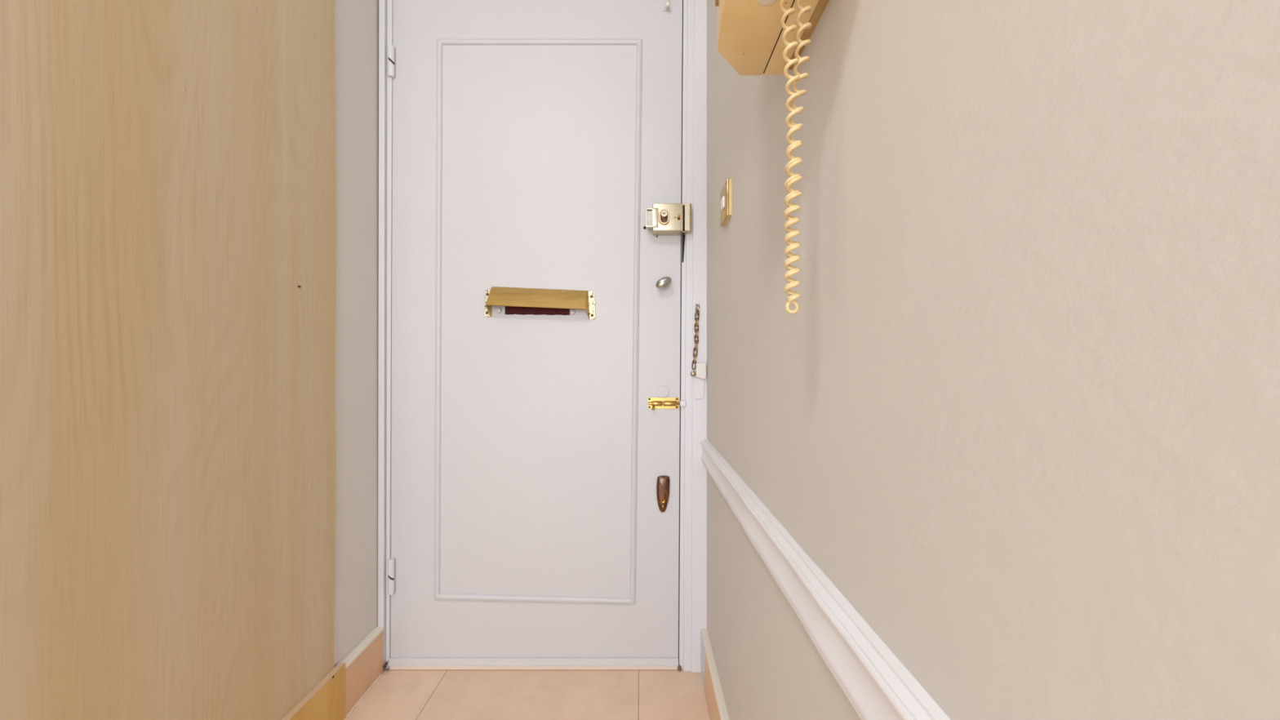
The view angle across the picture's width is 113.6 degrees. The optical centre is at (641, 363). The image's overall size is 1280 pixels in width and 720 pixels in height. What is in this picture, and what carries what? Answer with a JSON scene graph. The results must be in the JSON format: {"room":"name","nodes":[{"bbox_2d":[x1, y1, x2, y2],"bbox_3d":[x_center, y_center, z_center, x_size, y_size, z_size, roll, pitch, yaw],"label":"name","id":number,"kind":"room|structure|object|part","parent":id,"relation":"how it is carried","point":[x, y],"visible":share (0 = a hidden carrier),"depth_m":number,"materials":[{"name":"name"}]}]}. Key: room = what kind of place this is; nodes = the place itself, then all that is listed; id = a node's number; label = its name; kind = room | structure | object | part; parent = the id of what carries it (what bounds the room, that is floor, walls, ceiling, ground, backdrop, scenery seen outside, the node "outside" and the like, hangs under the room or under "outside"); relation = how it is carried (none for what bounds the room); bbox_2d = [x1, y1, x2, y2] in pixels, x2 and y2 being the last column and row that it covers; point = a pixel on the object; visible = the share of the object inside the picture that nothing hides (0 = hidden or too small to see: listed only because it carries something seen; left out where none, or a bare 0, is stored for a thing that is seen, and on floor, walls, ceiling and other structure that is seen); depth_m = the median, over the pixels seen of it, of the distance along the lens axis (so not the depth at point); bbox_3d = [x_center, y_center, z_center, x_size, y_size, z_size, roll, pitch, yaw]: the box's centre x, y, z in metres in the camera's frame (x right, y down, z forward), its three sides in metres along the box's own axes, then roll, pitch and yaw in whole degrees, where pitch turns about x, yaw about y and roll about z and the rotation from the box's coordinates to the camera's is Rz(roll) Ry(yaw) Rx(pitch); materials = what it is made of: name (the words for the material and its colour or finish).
{"room":"apartment entrance hallway","nodes":[
{"label":"apartment entrance hallway","id":0,"kind":"room"},
{"bbox_2d":[333,0,378,667],"bbox_3d":[-1.929,-0.295,0.857,2.343,2.480,0.913,0,0,0],"label":"wall","id":1,"kind":"structure","parent":0,"point":[356,21],"depth_m":1.12,"materials":[{"name":"beige paint"}]},
{"bbox_2d":[0,0,345,719],"bbox_3d":[-0.748,-0.325,0.723,0.022,2.420,0.644,0,0,0],"label":"wood panel","id":2,"kind":"object","parent":1,"relation":"attached to","point":[168,193],"visible":1,"depth_m":0.66,"materials":[{"name":"brown wood"}]},
{"bbox_2d":[341,626,383,716],"bbox_3d":[-0.746,0.821,1.123,0.027,0.133,0.154,0,0,0],"label":"baseboard","id":3,"kind":"structure","parent":1,"relation":"attached to","point":[364,664],"depth_m":1.11,"materials":[{"name":"tile"}]},
{"bbox_2d":[343,666,709,719],"bbox_3d":[-1.407,0.915,-0.694,3.387,0.060,4.013,0,0,0],"label":"floor","id":4,"kind":"structure","parent":0,"point":[398,694],"depth_m":1.11,"materials":[{"name":"tile"}]},
{"bbox_2d":[706,0,1279,719],"bbox_3d":[0.237,-0.295,-0.744,0.100,2.480,4.113,0,0,0],"label":"wall","id":5,"kind":"structure","parent":0,"point":[1018,405],"depth_m":0.22,"materials":[{"name":"beige paint"}]},
{"bbox_2d":[700,627,728,719],"bbox_3d":[0.179,0.821,-0.751,0.019,0.128,3.898,0,0,0],"label":"baseboard","id":6,"kind":"structure","parent":5,"relation":"attached to","point":[717,708],"depth_m":1.04,"materials":[{"name":"tile"}]},
{"bbox_2d":[720,177,731,226],"bbox_3d":[0.181,-0.344,0.902,0.015,0.077,0.076,0,0,0],"label":"light switch","id":7,"kind":"object","parent":5,"relation":"attached to","point":[726,193],"visible":1,"depth_m":0.88,"materials":[{"name":"plastic"}]},
{"bbox_2d":[715,0,828,314],"bbox_3d":[0.114,-0.314,0.419,0.148,0.536,0.203,0,0,0],"label":"wall phone","id":8,"kind":"object","parent":5,"relation":"attached to","point":[754,37],"visible":1,"depth_m":0.43,"materials":[{"name":"plastic"}]},
{"bbox_3d":[0.144,-0.203,0.390,0.032,0.314,0.018,0,0,0],"label":"coiled cord","id":9,"kind":"part","parent":8,"relation":"part of","materials":[{"name":"beige plastic"}]},
{"bbox_3d":[0.182,-0.467,0.423,0.012,0.211,0.187,0,0,0],"label":"plate","id":10,"kind":"part","parent":8,"relation":"part of","materials":[{"name":"plastic"}]},
{"bbox_2d":[700,438,950,719],"bbox_3d":[0.177,0.254,-0.751,0.020,0.078,3.897,0,0,0],"label":"rail","id":11,"kind":"object","parent":5,"relation":"attached to","point":[876,683],"visible":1,"depth_m":0.39,"materials":[{"name":"paint"}]},
{"bbox_3d":[-0.285,-1.337,1.264,0.944,0.395,0.098,0,0,0],"label":"wall","id":12,"kind":"structure","parent":0,"visible":0},
{"bbox_2d":[387,0,685,669],"bbox_3d":[-0.303,-0.113,1.207,0.854,1.993,0.100,0,0,0],"label":"door","id":13,"kind":"structure","parent":12,"relation":"in","point":[537,211],"depth_m":1.21,"materials":[{"name":"paint"}]},
{"bbox_3d":[-0.587,-0.126,1.209,0.024,1.624,0.009,0,0,0],"label":"panel moulding","id":14,"kind":"part","parent":13,"relation":"part of","materials":[{"name":"paint"}]},
{"bbox_3d":[-0.308,0.682,1.209,0.583,0.033,0.009,0,0,0],"label":"panel moulding","id":15,"kind":"part","parent":13,"relation":"part of","materials":[{"name":"paint"}]},
{"bbox_3d":[-0.296,-0.186,1.192,0.279,0.071,0.041,0,0,0],"label":"hood plate","id":16,"kind":"part","parent":13,"relation":"part of","materials":[{"name":"gold metal"}]},
{"bbox_3d":[-0.294,-0.929,1.209,0.596,0.017,0.009,0,0,0],"label":"panel moulding","id":17,"kind":"part","parent":13,"relation":"part of","materials":[{"name":"paint"}]},
{"bbox_3d":[-0.015,-0.119,1.209,0.037,1.637,0.009,0,0,0],"label":"panel moulding","id":18,"kind":"part","parent":13,"relation":"part of","materials":[{"name":"paint"}]},
{"bbox_3d":[0.024,-0.404,1.175,0.016,0.044,0.003,0,0,0],"label":"handle","id":19,"kind":"part","parent":13,"relation":"part of","materials":[{"name":"silver metal"}]},
{"bbox_3d":[0.030,-0.405,1.175,0.034,0.053,0.022,0,0,0],"label":"slide handle","id":20,"kind":"part","parent":13,"relation":"part of","materials":[{"name":"metal"}]},
{"bbox_3d":[0.064,0.379,1.207,0.040,0.108,0.012,0,0,0],"label":"escutcheon plate","id":21,"kind":"part","parent":13,"relation":"part of","materials":[{"name":"brown metal"}]},
{"bbox_3d":[0.063,0.116,1.212,0.090,0.033,0.002,0,0,0],"label":"plate","id":22,"kind":"part","parent":13,"relation":"part of","materials":[{"name":"gold metal"}]},
{"bbox_3d":[0.064,0.116,1.204,0.090,0.009,0.009,0,0,0],"label":"bolt rod","id":23,"kind":"part","parent":13,"relation":"part of","materials":[{"name":"gold metal"}]},
{"bbox_3d":[0.075,-1.062,1.212,0.024,0.084,0.002,0,0,0],"label":"bolt plate","id":24,"kind":"part","parent":13,"relation":"part of","materials":[{"name":"paint"}]},
{"bbox_3d":[0.075,-1.022,1.197,0.013,0.013,0.018,0,0,0],"label":"bolt knob","id":25,"kind":"part","parent":13,"relation":"part of","materials":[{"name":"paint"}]},
{"bbox_2d":[377,0,706,672],"bbox_3d":[-0.285,-0.149,1.238,0.952,2.072,0.130,0,0,0],"label":"door frame","id":26,"kind":"structure","parent":12,"relation":"attached to","point":[692,580],"depth_m":1.20,"materials":[{"name":"paint"}]},
{"bbox_2d":[690,303,706,399],"bbox_3d":[0.162,-0.033,1.190,0.044,0.273,0.017,0,0,0],"label":"chain","id":27,"kind":"object","parent":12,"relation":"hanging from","point":[700,368],"visible":1,"depth_m":1.19,"materials":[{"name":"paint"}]},
{"bbox_3d":[0.147,0.029,1.189,0.015,0.018,0.015,0,0,0],"label":"chain","id":28,"kind":"part","parent":27,"relation":"part of","materials":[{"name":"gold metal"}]},
{"bbox_3d":[0.161,-0.152,1.197,0.012,0.036,0.003,0,0,0],"label":"anchor plate","id":29,"kind":"part","parent":27,"relation":"part of","materials":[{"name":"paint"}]},
{"bbox_3d":[0.165,0.072,1.195,0.029,0.061,0.006,0,0,0],"label":"keeper plate","id":30,"kind":"part","parent":27,"relation":"part of","materials":[{"name":"paint"}]}
]}

